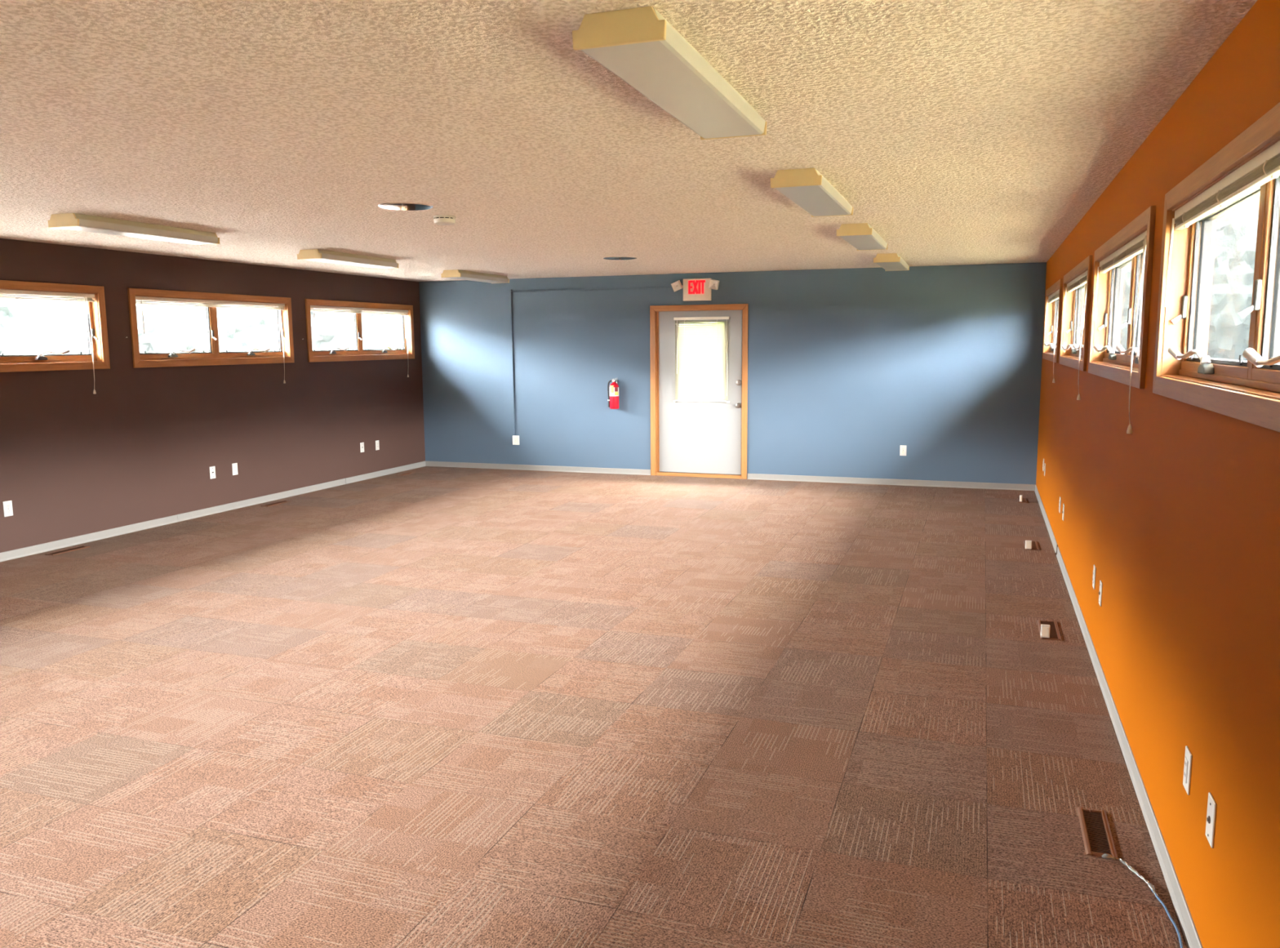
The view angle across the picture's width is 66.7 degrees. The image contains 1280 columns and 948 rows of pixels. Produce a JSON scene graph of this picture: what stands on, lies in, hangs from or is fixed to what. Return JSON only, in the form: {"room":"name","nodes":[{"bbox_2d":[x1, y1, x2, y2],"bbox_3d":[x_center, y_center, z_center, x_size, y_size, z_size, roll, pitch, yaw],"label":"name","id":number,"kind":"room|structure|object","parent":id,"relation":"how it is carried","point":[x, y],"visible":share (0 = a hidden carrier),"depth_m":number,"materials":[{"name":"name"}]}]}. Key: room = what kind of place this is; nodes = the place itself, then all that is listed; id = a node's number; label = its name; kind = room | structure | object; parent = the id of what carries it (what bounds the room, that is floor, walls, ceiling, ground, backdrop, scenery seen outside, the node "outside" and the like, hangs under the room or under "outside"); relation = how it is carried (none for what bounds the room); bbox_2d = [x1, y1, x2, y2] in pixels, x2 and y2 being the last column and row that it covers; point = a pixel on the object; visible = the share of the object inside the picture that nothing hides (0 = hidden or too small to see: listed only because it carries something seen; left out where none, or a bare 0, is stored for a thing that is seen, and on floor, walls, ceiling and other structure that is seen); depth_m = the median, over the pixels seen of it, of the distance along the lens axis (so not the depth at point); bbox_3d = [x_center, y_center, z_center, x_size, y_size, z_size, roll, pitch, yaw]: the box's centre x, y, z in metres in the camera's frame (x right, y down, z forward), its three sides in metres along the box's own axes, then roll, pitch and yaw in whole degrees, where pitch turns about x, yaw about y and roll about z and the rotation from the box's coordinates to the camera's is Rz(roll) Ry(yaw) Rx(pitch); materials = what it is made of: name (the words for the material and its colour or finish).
{"room":"empty office room","nodes":[
{"label":"empty office room","id":0,"kind":"room"},
{"bbox_2d":[0,238,425,552],"bbox_3d":[-5.260,-0.451,6.458,0.130,2.490,14.215,2,8,19],"label":"wall","id":1,"kind":"structure","parent":0,"point":[75,460],"depth_m":9.05,"materials":[{"name":"brown paint"}]},
{"bbox_2d":[2,500,13,516],"bbox_3d":[-4.859,0.266,7.481,0.009,0.118,0.072,2,8,19],"label":"wall outlet","id":2,"kind":"object","parent":1,"relation":"attached to","point":[7,505],"visible":1,"depth_m":7.48,"materials":[{"name":"white plastic"}]},
{"bbox_2d":[0,280,110,372],"bbox_3d":[-4.931,-1.107,7.285,0.166,0.691,2.109,2,8,19],"label":"window","id":3,"kind":"structure","parent":1,"relation":"in","point":[59,361],"depth_m":7.98,"materials":[{"name":"brown wood"}]},
{"bbox_2d":[0,288,96,393],"bbox_3d":[-4.885,-0.970,7.287,0.063,0.829,1.953,2,8,19],"label":"mini blind","id":4,"kind":"object","parent":3,"relation":"attached to","point":[15,294],"visible":1,"depth_m":7.80,"materials":[{"name":"plastic"}]},
{"bbox_2d":[127,288,294,368],"bbox_3d":[-4.148,-1.411,9.497,0.166,0.691,2.112,2,8,19],"label":"window","id":5,"kind":"structure","parent":1,"relation":"in","point":[212,356],"depth_m":9.46,"materials":[{"name":"brown wood"}]},
{"bbox_2d":[135,296,285,383],"bbox_3d":[-4.103,-1.269,9.501,0.063,0.839,1.956,2,8,19],"label":"mini blind","id":6,"kind":"object","parent":5,"relation":"attached to","point":[147,300],"visible":1,"depth_m":9.36,"materials":[{"name":"plastic"}]},
{"bbox_2d":[208,466,215,479],"bbox_3d":[-4.158,-0.014,9.465,0.008,0.118,0.072,2,8,19],"label":"wall jack","id":7,"kind":"object","parent":1,"relation":"attached to","point":[212,469],"visible":1,"depth_m":9.46,"materials":[{"name":"white plastic"}]},
{"bbox_2d":[0,461,426,561],"bbox_3d":[-5.184,0.752,6.596,0.013,0.068,13.913,2,8,19],"label":"baseboard","id":8,"kind":"structure","parent":1,"relation":"attached to","point":[37,548],"depth_m":9.13,"materials":[{"name":"plastic"}]},
{"bbox_2d":[231,462,238,475],"bbox_3d":[-4.057,-0.049,9.747,0.009,0.118,0.072,2,8,19],"label":"wall outlet","id":9,"kind":"object","parent":1,"relation":"attached to","point":[234,466],"visible":1,"depth_m":9.74,"materials":[{"name":"white plastic"}]},
{"bbox_2d":[305,298,414,362],"bbox_3d":[-3.365,-1.715,11.713,0.166,0.691,2.128,2,8,19],"label":"window","id":10,"kind":"structure","parent":1,"relation":"in","point":[357,353],"depth_m":11.69,"materials":[{"name":"brown wood"}]},
{"bbox_2d":[310,305,408,377],"bbox_3d":[-3.320,-1.565,11.718,0.063,0.857,1.972,2,8,19],"label":"mini blind","id":11,"kind":"object","parent":10,"relation":"attached to","point":[313,308],"visible":1,"depth_m":11.61,"materials":[{"name":"plastic"}]},
{"bbox_2d":[360,442,364,452],"bbox_3d":[-3.351,-0.321,11.742,0.012,0.118,0.072,2,8,19],"label":"wall jack","id":12,"kind":"object","parent":1,"relation":"attached to","point":[362,444],"visible":1,"depth_m":11.73,"materials":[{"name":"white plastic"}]},
{"bbox_2d":[375,440,379,449],"bbox_3d":[-3.248,-0.355,12.036,0.009,0.118,0.072,2,8,19],"label":"wall outlet","id":13,"kind":"object","parent":1,"relation":"attached to","point":[377,446],"visible":1,"depth_m":12.03,"materials":[{"name":"white plastic"}]},
{"bbox_2d":[0,466,1187,947],"bbox_3d":[-1.588,0.990,5.358,7.632,0.120,13.915,2,8,19],"label":"floor","id":14,"kind":"structure","parent":0,"point":[431,706],"depth_m":4.13,"materials":[{"name":"carpet"}]},
{"bbox_2d":[45,545,90,555],"bbox_3d":[-4.598,0.610,7.822,0.090,0.014,0.340,2,8,19],"label":"floor vent","id":15,"kind":"object","parent":14,"relation":"in","point":[82,546],"visible":1,"depth_m":7.80,"materials":[{"name":"brown metal"}]},
{"bbox_2d":[261,500,290,506],"bbox_3d":[-3.765,0.302,10.065,0.095,0.014,0.345,2,8,19],"label":"floor vent","id":16,"kind":"object","parent":14,"relation":"in","point":[282,501],"visible":1,"depth_m":10.06,"materials":[{"name":"brown metal"}]},
{"bbox_2d":[397,471,414,475],"bbox_3d":[-2.955,-0.003,12.280,0.095,0.014,0.270,2,8,19],"label":"floor vent","id":17,"kind":"object","parent":14,"relation":"in","point":[409,473],"visible":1,"depth_m":12.27,"materials":[{"name":"brown metal"}]},
{"bbox_2d":[1017,497,1027,502],"bbox_3d":[3.909,0.266,9.951,0.093,0.014,0.275,2,8,19],"label":"floor vent","id":18,"kind":"object","parent":14,"relation":"in","point":[1024,500],"visible":0.84,"depth_m":9.90,"materials":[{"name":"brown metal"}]},
{"bbox_2d":[1019,494,1022,501],"bbox_3d":[3.860,0.246,9.857,0.026,0.064,0.044,3,9,26],"label":"plastic box","id":19,"kind":"object","parent":18,"relation":"on","point":[1020,495],"visible":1,"depth_m":9.84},
{"bbox_2d":[1023,540,1039,550],"bbox_3d":[3.124,0.565,7.770,0.104,0.014,0.340,2,8,19],"label":"floor vent","id":20,"kind":"object","parent":14,"relation":"in","point":[1034,544],"visible":0.57,"depth_m":7.73,"materials":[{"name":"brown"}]},
{"bbox_2d":[1025,540,1031,548],"bbox_3d":[3.042,0.553,7.615,0.047,0.066,0.026,2,8,19],"label":"plastic box","id":21,"kind":"object","parent":20,"relation":"on","point":[1028,543],"visible":1,"depth_m":7.61,"materials":[{"name":"white plastic"}]},
{"bbox_2d":[1036,619,1062,640],"bbox_3d":[2.314,0.877,5.503,0.107,0.014,0.375,2,8,19],"label":"floor vent","id":22,"kind":"object","parent":14,"relation":"in","point":[1055,634],"visible":0.66,"depth_m":5.49,"materials":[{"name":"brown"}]},
{"bbox_2d":[1040,623,1050,637],"bbox_3d":[2.227,0.863,5.345,0.046,0.070,0.026,2,8,19],"label":"plastic box","id":23,"kind":"object","parent":22,"relation":"on","point":[1045,628],"visible":1,"depth_m":5.33,"materials":[{"name":"white plastic"}]},
{"bbox_2d":[1076,806,1117,857],"bbox_3d":[1.521,1.188,3.241,0.092,0.014,0.333,2,8,19],"label":"floor vent","id":24,"kind":"object","parent":14,"relation":"in","point":[1098,841],"visible":1,"depth_m":3.23,"materials":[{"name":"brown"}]},
{"bbox_2d":[1102,853,1182,947],"bbox_3d":[1.369,1.294,2.433,0.121,0.019,1.317,1,8,13],"label":"cable","id":25,"kind":"object","parent":14,"relation":"on","point":[1105,855],"visible":1,"depth_m":2.90,"materials":[{"name":"plastic"}]},
{"bbox_2d":[0,0,1257,281],"bbox_3d":[-1.605,-1.512,5.020,7.632,0.050,13.915,2,8,19],"label":"ceiling","id":26,"kind":"structure","parent":0,"point":[960,131],"depth_m":3.67,"materials":[{"name":"white paint"}]},
{"bbox_2d":[47,213,219,244],"bbox_3d":[-3.371,-1.643,6.565,0.246,0.080,1.190,2,8,19],"label":"ceiling light","id":27,"kind":"object","parent":26,"relation":"attached to","point":[73,221],"visible":1,"depth_m":6.39,"materials":[{"name":"plastic"}]},
{"bbox_2d":[297,248,398,268],"bbox_3d":[-2.653,-1.967,8.925,0.246,0.080,1.190,2,8,19],"label":"ceiling light","id":28,"kind":"object","parent":26,"relation":"attached to","point":[315,255],"visible":1,"depth_m":8.73,"materials":[{"name":"plastic"}]},
{"bbox_2d":[377,202,433,210],"bbox_3d":[-1.391,-1.584,5.782,0.320,0.014,0.320,2,8,19],"label":"ceiling vent","id":29,"kind":"object","parent":26,"relation":"in","point":[393,206],"visible":1,"depth_m":5.75,"materials":[{"name":"metal"}]},
{"bbox_2d":[433,214,455,225],"bbox_3d":[-1.255,-1.629,6.252,0.142,0.052,0.142,2,8,19],"label":"smoke detector","id":30,"kind":"object","parent":26,"relation":"attached to","point":[440,220],"visible":1,"depth_m":6.20,"materials":[{"name":"white plastic"}]},
{"bbox_2d":[440,269,509,283],"bbox_3d":[-1.903,-2.299,11.346,0.246,0.080,1.190,2,8,19],"label":"ceiling light","id":31,"kind":"object","parent":26,"relation":"attached to","point":[455,273],"visible":1,"depth_m":11.12,"materials":[{"name":"plastic"}]},
{"bbox_2d":[448,272,508,283],"bbox_3d":[-1.903,-2.283,11.348,0.238,0.044,1.166,2,8,19],"label":"diffuser","id":32,"kind":"object","parent":31,"relation":"attached to","point":[477,277],"depth_m":11.25,"materials":[{"name":"white plastic"}]},
{"bbox_2d":[603,256,636,259],"bbox_3d":[-0.193,-2.084,9.429,0.330,0.014,0.330,2,8,19],"label":"ceiling vent","id":33,"kind":"object","parent":26,"relation":"in","point":[614,257],"visible":1,"depth_m":9.39,"materials":[{"name":"metal"}]},
{"bbox_2d":[572,5,767,140],"bbox_3d":[0.142,-1.180,2.959,0.246,0.080,1.190,2,8,19],"label":"ceiling light","id":34,"kind":"object","parent":26,"relation":"attached to","point":[638,46],"visible":1,"depth_m":2.67,"materials":[{"name":"plastic"}]},
{"bbox_2d":[770,168,853,217],"bbox_3d":[0.938,-1.486,5.183,0.246,0.080,1.190,2,8,19],"label":"ceiling light","id":35,"kind":"object","parent":26,"relation":"attached to","point":[807,188],"visible":1,"depth_m":4.86,"materials":[{"name":"plastic"}]},
{"bbox_2d":[836,222,888,250],"bbox_3d":[1.691,-1.782,7.344,0.246,0.080,1.190,2,8,19],"label":"ceiling light","id":36,"kind":"object","parent":26,"relation":"attached to","point":[861,236],"visible":1,"depth_m":6.98,"materials":[{"name":"plastic"}]},
{"bbox_2d":[839,229,887,249],"bbox_3d":[1.691,-1.766,7.347,0.238,0.044,1.166,2,8,19],"label":"diffuser","id":37,"kind":"object","parent":36,"relation":"attached to","point":[861,239],"depth_m":7.11,"materials":[{"name":"white plastic"}]},
{"bbox_2d":[873,253,909,271],"bbox_3d":[2.512,-2.104,9.684,0.246,0.080,1.190,2,8,19],"label":"ceiling light","id":38,"kind":"object","parent":26,"relation":"attached to","point":[889,261],"visible":1,"depth_m":9.24,"materials":[{"name":"plastic"}]},
{"bbox_2d":[875,257,908,271],"bbox_3d":[2.512,-2.088,9.686,0.238,0.044,1.166,2,8,19],"label":"diffuser","id":39,"kind":"object","parent":38,"relation":"attached to","point":[887,264],"depth_m":9.48,"materials":[{"name":"white plastic"}]},
{"bbox_2d":[418,262,1046,484],"bbox_3d":[0.728,-1.206,11.759,7.632,2.490,0.150,2,8,19],"label":"wall","id":40,"kind":"structure","parent":0,"point":[847,368],"depth_m":11.32,"materials":[{"name":"blue paint"}]},
{"bbox_2d":[512,435,519,444],"bbox_3d":[-1.606,-0.437,12.591,0.086,0.118,0.035,2,8,19],"label":"wall outlet","id":41,"kind":"object","parent":40,"relation":"attached to","point":[515,437],"visible":1,"depth_m":12.57,"materials":[{"name":"white plastic"}]},
{"bbox_2d":[509,286,672,435],"bbox_3d":[-0.563,-1.376,12.098,2.309,1.859,0.025,2,8,19],"label":"cable raceway","id":42,"kind":"object","parent":40,"relation":"attached to","point":[643,287],"visible":1,"depth_m":12.37,"materials":[{"name":"blue paint"}]},
{"bbox_2d":[607,377,618,408],"bbox_3d":[-0.319,-0.996,11.998,0.136,0.382,0.126,-4,9,-26],"label":"fire extinguisher","id":43,"kind":"object","parent":40,"relation":"attached to","point":[613,398],"visible":1,"depth_m":11.96,"materials":[{"name":"metal"}]},
{"bbox_2d":[671,278,719,301],"bbox_3d":[0.658,-2.179,11.498,0.585,0.258,0.132,2,8,19],"label":"exit sign","id":44,"kind":"object","parent":40,"relation":"attached to","point":[694,289],"visible":1,"depth_m":11.51,"materials":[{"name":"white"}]},
{"bbox_2d":[649,303,748,479],"bbox_3d":[0.725,-0.997,11.779,1.212,2.069,0.168,2,8,19],"label":"door","id":45,"kind":"structure","parent":40,"relation":"in","point":[704,439],"depth_m":11.80,"materials":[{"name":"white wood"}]},
{"bbox_2d":[673,316,729,403],"bbox_3d":[0.735,-1.368,11.682,0.699,1.020,0.048,2,8,19],"label":"mini blind","id":46,"kind":"object","parent":45,"relation":"attached to","point":[701,347],"visible":1,"depth_m":11.68,"materials":[{"name":"plastic"}]},
{"bbox_2d":[425,461,1035,490],"bbox_3d":[0.709,0.004,11.845,7.618,0.068,0.013,2,8,19],"label":"baseboard","id":47,"kind":"structure","parent":40,"relation":"attached to","point":[440,464],"depth_m":11.46,"materials":[{"name":"plastic"}]},
{"bbox_2d":[899,444,906,455],"bbox_3d":[2.978,-0.265,11.008,0.072,0.118,0.009,2,8,19],"label":"wall outlet","id":48,"kind":"object","parent":40,"relation":"attached to","point":[903,447],"visible":1,"depth_m":11.01,"materials":[{"name":"white plastic"}]},
{"bbox_2d":[1035,0,1279,947],"bbox_3d":[2.065,-0.155,3.909,0.130,2.490,14.215,2,8,19],"label":"wall","id":49,"kind":"structure","parent":0,"point":[1177,516],"depth_m":2.89,"materials":[{"name":"orange paint"}]},
{"bbox_2d":[1042,278,1062,362],"bbox_3d":[3.869,-1.396,8.991,0.166,0.691,2.002,2,8,19],"label":"window","id":50,"kind":"structure","parent":49,"relation":"in","point":[1052,308],"depth_m":9.80,"materials":[{"name":"brown wood"}]},
{"bbox_2d":[1044,288,1059,382],"bbox_3d":[3.825,-1.278,9.023,0.063,0.799,1.846,2,8,19],"label":"mini blind","id":51,"kind":"object","parent":50,"relation":"attached to","point":[1054,296],"visible":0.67,"depth_m":8.75,"materials":[{"name":"plastic"}]},
{"bbox_2d":[1058,496,1061,512],"bbox_3d":[3.180,0.233,7.368,0.009,0.118,0.072,2,8,19],"label":"wall outlet","id":52,"kind":"object","parent":49,"relation":"attached to","point":[1060,501],"visible":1,"depth_m":7.34,"materials":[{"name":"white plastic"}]},
{"bbox_2d":[1062,503,1064,520],"bbox_3d":[3.068,0.277,7.055,0.012,0.118,0.072,2,8,19],"label":"wall jack","id":53,"kind":"object","parent":49,"relation":"attached to","point":[1063,511],"visible":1,"depth_m":7.03,"materials":[{"name":"white plastic"}]},
{"bbox_2d":[1059,255,1092,371],"bbox_3d":[3.091,-1.094,6.789,0.166,0.691,2.012,2,8,19],"label":"window","id":54,"kind":"structure","parent":49,"relation":"in","point":[1070,333],"depth_m":7.58,"materials":[{"name":"brown wood"}]},
{"bbox_2d":[1062,270,1087,399],"bbox_3d":[3.047,-0.970,6.822,0.063,0.811,1.856,2,8,19],"label":"mini blind","id":55,"kind":"object","parent":54,"relation":"attached to","point":[1081,280],"visible":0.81,"depth_m":6.47,"materials":[{"name":"plastic"}]},
{"bbox_2d":[1092,564,1096,589],"bbox_3d":[2.374,0.538,5.087,0.009,0.118,0.072,2,8,19],"label":"wall outlet","id":56,"kind":"object","parent":49,"relation":"attached to","point":[1094,566],"visible":1,"depth_m":5.07,"materials":[{"name":"white plastic"}]},
{"bbox_2d":[1098,579,1102,606],"bbox_3d":[2.273,0.589,4.807,0.012,0.118,0.072,2,8,19],"label":"wall jack","id":57,"kind":"object","parent":49,"relation":"attached to","point":[1100,581],"visible":1,"depth_m":4.79,"materials":[{"name":"white plastic"}]},
{"bbox_2d":[1034,484,1203,947],"bbox_3d":[2.006,1.042,4.093,0.014,0.068,13.913,2,8,19],"label":"baseboard","id":58,"kind":"structure","parent":49,"relation":"attached to","point":[1187,924],"depth_m":3.52,"materials":[{"name":"plastic"}]},
{"bbox_2d":[1088,205,1155,388],"bbox_3d":[2.331,-0.798,4.641,0.166,0.691,2.007,2,8,19],"label":"window","id":59,"kind":"structure","parent":49,"relation":"in","point":[1108,358],"depth_m":4.65,"materials":[{"name":"brown wood"}]},
{"bbox_2d":[1093,230,1146,433],"bbox_3d":[2.288,-0.671,4.674,0.063,0.817,1.851,2,8,19],"label":"mini blind","id":60,"kind":"object","parent":59,"relation":"attached to","point":[1136,246],"visible":0.84,"depth_m":4.23,"materials":[{"name":"plastic"}]},
{"bbox_2d":[1182,745,1192,795],"bbox_3d":[1.551,0.840,2.759,0.009,0.118,0.072,2,8,19],"label":"wall outlet","id":61,"kind":"object","parent":49,"relation":"attached to","point":[1188,756],"visible":1,"depth_m":2.74,"materials":[{"name":"white plastic"}]},
{"bbox_2d":[1183,756,1188,782],"bbox_3d":[1.549,0.840,2.760,0.004,0.066,0.033,2,8,19],"label":"receptacle","id":62,"kind":"object","parent":61,"relation":"attached to","point":[1186,758],"depth_m":2.75,"materials":[{"name":"white plastic"}]},
{"bbox_2d":[1204,791,1217,848],"bbox_3d":[1.450,0.880,2.476,0.012,0.118,0.072,2,8,19],"label":"wall jack","id":63,"kind":"object","parent":49,"relation":"attached to","point":[1211,804],"visible":1,"depth_m":2.46,"materials":[{"name":"white plastic"}]},
{"bbox_2d":[1152,102,1279,431],"bbox_3d":[1.567,-0.502,2.480,0.166,0.691,2.005,2,8,19],"label":"window","id":64,"kind":"structure","parent":49,"relation":"in","point":[1248,391],"depth_m":2.73,"materials":[{"name":"brown wood"}]},
{"bbox_2d":[1164,140,1279,306],"bbox_3d":[1.524,-0.375,2.513,0.063,0.817,1.849,2,8,19],"label":"mini blind","id":65,"kind":"object","parent":64,"relation":"attached to","point":[1264,167],"visible":1,"depth_m":2.60,"materials":[{"name":"plastic"}]},
{"bbox_2d":[1124,196,1259,272],"bbox_3d":[-1.606,-1.596,5.009,9.352,0.380,15.715,2,8,19],"label":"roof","id":66,"kind":"structure","parent":0,"point":[1252,206],"depth_m":5.94,"materials":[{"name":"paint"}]},
{"label":"outside","id":67,"kind":"structure","parent":0,"visible":0},
{"bbox_3d":[-192.214,-5.561,67.191,392.633,0.650,600.000,2,8,19],"label":"ground","id":68,"kind":"structure","parent":67,"visible":0},
{"bbox_2d":[0,296,387,355],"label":"window","id":69,"kind":"structure","parent":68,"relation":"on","point":[167,328],"depth_m":56.78,"materials":[{"name":"white glass"}]},
{"bbox_2d":[2,319,386,355],"bbox_3d":[-21.719,-8.459,64.447,5.737,4.171,43.225,2,8,19],"label":"trees","id":70,"kind":"object","parent":68,"relation":"on","point":[43,335],"visible":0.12,"depth_m":45.77,"materials":[{"name":"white plant"}]},
{"bbox_2d":[380,314,400,349],"bbox_3d":[-0.311,-4.429,28.575,14.106,5.540,7.776,2,8,19],"label":"shrubs","id":71,"kind":"object","parent":68,"relation":"on","point":[391,335],"visible":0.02,"depth_m":27.09,"materials":[{"name":"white plant"}]},
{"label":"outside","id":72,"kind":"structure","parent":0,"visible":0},
{"bbox_3d":[142.015,7.903,-49.122,299.076,0.650,600.000,2,8,19],"label":"ground","id":73,"kind":"structure","parent":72,"visible":0},
{"bbox_2d":[1081,208,1258,360],"bbox_3d":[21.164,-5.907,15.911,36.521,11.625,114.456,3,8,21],"label":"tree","id":74,"kind":"object","parent":73,"relation":"on","point":[1235,242],"visible":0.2,"depth_m":61.49,"materials":[{"name":"green plant"}]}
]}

